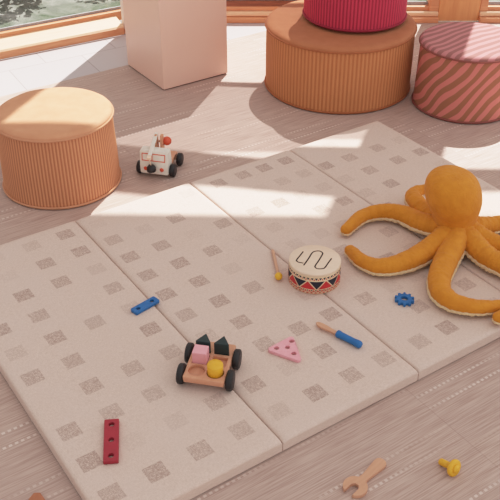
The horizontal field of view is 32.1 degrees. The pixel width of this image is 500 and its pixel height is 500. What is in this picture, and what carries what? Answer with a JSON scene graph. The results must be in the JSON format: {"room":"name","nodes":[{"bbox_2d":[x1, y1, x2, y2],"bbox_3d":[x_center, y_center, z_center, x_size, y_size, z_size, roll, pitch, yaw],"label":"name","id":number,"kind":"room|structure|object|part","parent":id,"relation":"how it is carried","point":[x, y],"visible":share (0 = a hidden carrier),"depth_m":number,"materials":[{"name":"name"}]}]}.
{"room":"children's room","nodes":[
{"label":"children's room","id":0,"kind":"room"},
{"bbox_2d":[120,0,124,28],"bbox_3d":[-1.861,-3.272,3.480,3.215,5.400,0.180,-19,39,-25],"label":"wall","id":1,"kind":"structure","parent":0,"point":[121,1],"depth_m":5.40,"materials":[{"name":"paint"}]},
{"bbox_2d":[0,6,123,59],"bbox_3d":[-1.931,-1.928,4.349,3.040,2.200,0.201,-19,39,-25],"label":"window","id":2,"kind":"structure","parent":1,"relation":"in","point":[27,38],"depth_m":5.29,"materials":[{"name":"brown wood"}]},
{"bbox_3d":[-1.962,-1.977,4.379,3.040,2.154,0.060,-19,39,-25],"label":"frame","id":3,"kind":"part","parent":2,"relation":"part of","materials":[{"name":"brown wood"}]},
{"bbox_3d":[-2.037,-1.008,4.913,2.795,0.046,0.200,-19,39,-25],"label":"sill","id":4,"kind":"part","parent":2,"relation":"part of","materials":[{"name":"brown wood"}]},
{"bbox_2d":[0,21,499,499],"bbox_3d":[-0.060,0.184,3.291,6.920,0.060,6.393,0,35,0],"label":"floor","id":5,"kind":"structure","parent":0,"point":[230,120],"depth_m":3.75,"materials":[{"name":"brown wood"}]},
{"bbox_2d":[28,493,44,499],"bbox_3d":[-0.602,0.728,2.444,0.060,0.014,0.106,-2,35,-3],"label":"wooden arch piece","id":6,"kind":"object","parent":5,"relation":"on","point":[35,496],"visible":1,"depth_m":2.47,"materials":[{"name":"brown wood"}]},
{"bbox_2d":[0,87,121,209],"bbox_3d":[-0.852,-0.467,3.862,0.535,0.358,0.536,0,35,0],"label":"pouf","id":7,"kind":"object","parent":5,"relation":"on","point":[58,145],"visible":1,"depth_m":3.71,"materials":[{"name":"orange fabric"}]},
{"bbox_3d":[-0.852,-0.600,3.769,0.510,0.035,0.510,0,35,0],"label":"panel","id":8,"kind":"part","parent":7,"relation":"part of","materials":[{"name":"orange fabric"}]},
{"bbox_2d":[136,132,183,176],"bbox_3d":[-0.421,-0.440,3.980,0.181,0.178,0.222,8,36,11],"label":"toy truck","id":9,"kind":"object","parent":5,"relation":"on","point":[154,159],"visible":1,"depth_m":3.94,"materials":[{"name":"white paint"}]},
{"bbox_3d":[-0.381,-0.500,3.988,0.042,0.042,0.042,8,36,11],"label":"winch knob","id":10,"kind":"part","parent":9,"relation":"part of","materials":[{"name":"red wood"}]},
{"bbox_2d":[123,0,226,89],"bbox_3d":[-0.417,-1.337,4.781,0.414,0.735,0.424,-21,40,-27],"label":"plinth","id":11,"kind":"object","parent":5,"relation":"on","point":[171,43],"visible":1,"depth_m":4.72,"materials":[{"name":"paint"}]},
{"bbox_2d":[0,121,499,499],"bbox_3d":[0.129,0.070,3.359,2.224,0.049,1.474,-21,40,-27],"label":"play mat","id":12,"kind":"object","parent":5,"relation":"on","point":[75,355],"visible":0.89,"depth_m":3.07,"materials":[{"name":"fabric"}]},
{"bbox_2d":[103,419,118,464],"bbox_3d":[-0.412,0.568,2.589,0.045,0.014,0.168,-4,35,-5],"label":"plank piece","id":13,"kind":"object","parent":12,"relation":"on","point":[110,432],"visible":1,"depth_m":2.58,"materials":[{"name":"red paint"}]},
{"bbox_3d":[-0.554,0.332,2.980,0.577,0.045,1.474,-21,40,-27],"label":"mat panel","id":14,"kind":"part","parent":12,"relation":"part of","materials":[{"name":"fabric"}]},
{"bbox_2d":[131,296,158,314],"bbox_3d":[-0.376,0.200,3.121,0.108,0.012,0.036,-29,44,-35],"label":"plank piece","id":15,"kind":"object","parent":12,"relation":"on","point":[152,301],"visible":1,"depth_m":3.11,"materials":[{"name":"blue paint"}]},
{"bbox_2d":[176,342,241,391],"bbox_3d":[-0.130,0.373,2.823,0.184,0.068,0.184,7,35,9],"label":"cart","id":16,"kind":"object","parent":12,"relation":"on","point":[196,373],"visible":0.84,"depth_m":2.79,"materials":[{"name":"brown wood"}]},
{"bbox_2d":[192,344,208,364],"bbox_3d":[-0.159,0.341,2.811,0.047,0.056,0.043,7,35,9],"label":"block","id":17,"kind":"object","parent":16,"relation":"on","point":[200,353],"visible":1,"depth_m":2.79,"materials":[{"name":"pink paint"}]},
{"bbox_2d":[196,334,210,352],"bbox_3d":[-0.148,0.310,2.855,0.049,0.057,0.042,7,35,9],"label":"block","id":18,"kind":"object","parent":16,"relation":"on","point":[204,340],"visible":0.62,"depth_m":2.83,"materials":[{"name":"green paint"}]},
{"bbox_2d":[207,359,222,378],"bbox_3d":[-0.110,0.381,2.760,0.051,0.050,0.051,7,35,9],"label":"block","id":19,"kind":"object","parent":16,"relation":"on","point":[214,366],"visible":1,"depth_m":2.74,"materials":[{"name":"yellow paint"}]},
{"bbox_2d":[214,336,228,355],"bbox_3d":[-0.088,0.317,2.845,0.049,0.057,0.042,7,35,9],"label":"block","id":20,"kind":"object","parent":16,"relation":"on","point":[221,347],"visible":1,"depth_m":2.82,"materials":[{"name":"green paint"}]},
{"bbox_3d":[-0.086,0.151,3.239,0.547,0.045,1.474,-21,40,-27],"label":"mat panel","id":21,"kind":"part","parent":12,"relation":"part of","materials":[{"name":"fabric"}]},
{"bbox_2d":[271,249,282,279],"bbox_3d":[0.095,0.050,3.319,0.030,0.031,0.203,-5,35,-7],"label":"mallet","id":22,"kind":"object","parent":12,"relation":"on","point":[278,275],"visible":1,"depth_m":3.29,"materials":[{"name":"brown wood"}]},
{"bbox_2d":[268,337,300,362],"bbox_3d":[0.133,0.341,2.916,0.108,0.013,0.111,-24,41,-30],"label":"triangle piece","id":23,"kind":"object","parent":12,"relation":"on","point":[282,352],"visible":1,"depth_m":2.91,"materials":[{"name":"pink paint"}]},
{"bbox_2d":[288,245,340,293],"bbox_3d":[0.240,0.071,3.237,0.194,0.091,0.194,0,35,0],"label":"drum","id":24,"kind":"object","parent":12,"relation":"on","point":[312,269],"visible":1,"depth_m":3.19,"materials":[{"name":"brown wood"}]},
{"bbox_2d":[316,322,362,347],"bbox_3d":[0.303,0.288,2.981,0.188,0.027,0.027,25,42,32],"label":"screwdriver","id":25,"kind":"object","parent":12,"relation":"on","point":[357,343],"visible":1,"depth_m":2.96,"materials":[{"name":"blue paint"}]},
{"bbox_3d":[0.267,0.272,3.007,0.092,0.008,0.021,25,42,32],"label":"blade","id":26,"kind":"part","parent":25,"relation":"part of","materials":[{"name":"brown wood"}]},
{"bbox_3d":[0.337,0.304,2.958,0.100,0.027,0.027,25,42,32],"label":"handle","id":27,"kind":"part","parent":25,"relation":"part of","materials":[{"name":"blue paint"}]},
{"bbox_3d":[0.370,-0.024,3.491,0.546,0.045,1.474,-21,40,-27],"label":"mat panel","id":28,"kind":"part","parent":12,"relation":"part of","materials":[{"name":"fabric"}]},
{"bbox_3d":[0.825,-0.199,3.743,0.545,0.045,1.474,-21,40,-27],"label":"mat panel","id":29,"kind":"part","parent":12,"relation":"part of","materials":[{"name":"fabric"}]},
{"bbox_2d":[395,292,413,306],"bbox_3d":[0.559,0.179,3.149,0.072,0.013,0.070,-6,35,-8],"label":"gear","id":30,"kind":"object","parent":12,"relation":"on","point":[398,298],"visible":1,"depth_m":3.14,"materials":[{"name":"blue paint"}]},
{"bbox_2d":[340,165,499,324],"bbox_3d":[0.804,-0.119,3.326,0.857,0.291,0.766,24,41,30],"label":"octopus","id":31,"kind":"object","parent":12,"relation":"on","point":[451,222],"visible":1,"depth_m":3.30,"materials":[{"name":"orange fabric"}]},
{"bbox_3d":[0.613,-0.137,3.498,0.484,0.118,0.202,5,35,7],"label":"arm","id":32,"kind":"part","parent":31,"relation":"part of"},
{"bbox_3d":[0.627,-0.021,3.331,0.494,0.119,0.212,-10,36,-14],"label":"arm","id":33,"kind":"part","parent":31,"relation":"part of"},
{"bbox_3d":[0.748,-0.176,3.549,0.163,0.105,0.368,-9,36,-13],"label":"arm","id":34,"kind":"part","parent":31,"relation":"part of"},
{"bbox_3d":[0.783,0.041,3.240,0.276,0.124,0.526,0,35,0],"label":"arm","id":35,"kind":"part","parent":31,"relation":"part of"},
{"bbox_3d":[0.936,0.049,3.231,0.262,0.119,0.574,-5,35,-7],"label":"arm","id":36,"kind":"part","parent":31,"relation":"part of"},
{"bbox_3d":[1.003,-0.055,3.382,0.438,0.116,0.215,0,35,0],"label":"arm","id":37,"kind":"part","parent":31,"relation":"part of"},
{"bbox_3d":[0.994,-0.115,3.475,0.421,0.108,0.096,-9,36,-12],"label":"arm","id":38,"kind":"part","parent":31,"relation":"part of"},
{"bbox_2d":[264,0,416,113],"bbox_3d":[0.484,-1.079,4.733,0.809,0.368,0.810,-13,37,-18],"label":"pouf","id":39,"kind":"object","parent":5,"relation":"on","point":[312,67],"visible":0.87,"depth_m":4.47,"materials":[{"name":"orange fabric"}]},
{"bbox_3d":[0.484,-1.216,4.638,0.800,0.035,0.801,0,35,0],"label":"panel","id":40,"kind":"part","parent":39,"relation":"part of","materials":[{"name":"orange fabric"}]},
{"bbox_2d":[302,0,406,32],"bbox_3d":[0.560,-1.404,4.566,0.560,0.343,0.560,0,35,0],"label":"pouf","id":41,"kind":"object","parent":39,"relation":"on","point":[358,16],"visible":1,"depth_m":4.43,"materials":[{"name":"red fabric"}]},
{"bbox_3d":[0.560,-1.269,4.659,0.536,0.014,0.536,0,35,0],"label":"panel","id":42,"kind":"part","parent":41,"relation":"part of","materials":[{"name":"red fabric"}]},
{"bbox_2d":[343,458,385,498],"bbox_3d":[0.338,0.662,2.538,0.072,0.014,0.170,28,44,34],"label":"wrench","id":43,"kind":"object","parent":5,"relation":"on","point":[379,464],"visible":1,"depth_m":2.52,"materials":[{"name":"brown wood"}]},
{"bbox_2d":[438,458,460,476],"bbox_3d":[0.585,0.629,2.554,0.053,0.051,0.070,-24,41,-30],"label":"bolt","id":44,"kind":"object","parent":5,"relation":"on","point":[453,467],"visible":1,"depth_m":2.53,"materials":[{"name":"yellow paint"}]},
{"bbox_2d":[411,22,499,123],"bbox_3d":[1.130,-0.936,4.532,0.539,0.363,0.537,0,35,0],"label":"pouf","id":45,"kind":"object","parent":5,"relation":"on","point":[457,80],"visible":1,"depth_m":4.37,"materials":[{"name":"pink fabric"}]},
{"bbox_3d":[1.131,-1.071,4.438,0.520,0.035,0.521,0,35,0],"label":"panel","id":46,"kind":"part","parent":45,"relation":"part of","materials":[{"name":"pink fabric"}]},
{"bbox_3d":[1.360,-3.732,4.140,4.080,5.400,0.120,0,35,0],"label":"wall","id":47,"kind":"structure","parent":0,"visible":0},
{"bbox_2d":[226,0,439,22],"bbox_3d":[0.416,-2.898,4.693,1.592,3.400,0.145,0,35,0],"label":"window","id":48,"kind":"structure","parent":47,"relation":"in","point":[238,11],"depth_m":5.59,"materials":[{"name":"brown wood"}]},
{"bbox_3d":[0.416,-1.516,5.654,1.592,0.034,0.145,0,35,0],"label":"sill","id":49,"kind":"part","parent":48,"relation":"part of","materials":[{"name":"brown wood"}]},
{"bbox_3d":[0.416,-2.932,4.684,1.592,3.334,0.100,0,35,0],"label":"frame","id":50,"kind":"part","parent":48,"relation":"part of","materials":[{"name":"brown wood"}]},
{"bbox_2d":[438,0,480,20],"bbox_3d":[1.345,-2.922,4.728,0.265,3.400,0.160,0,35,0],"label":"trim","id":51,"kind":"structure","parent":47,"relation":"attached to","point":[449,10],"depth_m":5.59,"materials":[{"name":"brown wood"}]},
{"bbox_2d":[478,0,499,22],"bbox_3d":[2.049,-2.898,4.693,1.143,3.400,0.145,0,35,0],"label":"window","id":52,"kind":"structure","parent":47,"relation":"in","point":[489,12],"depth_m":5.59,"materials":[{"name":"brown wood"}]},
{"bbox_3d":[2.049,-1.516,5.654,1.143,0.034,0.145,0,35,0],"label":"sill","id":53,"kind":"part","parent":52,"relation":"part of","materials":[{"name":"brown wood"}]},
{"bbox_3d":[2.049,-2.932,4.684,1.143,3.334,0.100,0,35,0],"label":"frame","id":54,"kind":"part","parent":52,"relation":"part of","materials":[{"name":"brown wood"}]},
{"label":"outside","id":55,"kind":"structure","parent":0,"visible":0},
{"bbox_2d":[0,0,499,34],"bbox_3d":[0.000,-3.222,8.417,18.000,0.080,14.500,0,35,0],"label":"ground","id":56,"kind":"structure","parent":55,"point":[12,12],"depth_m":6.18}
]}

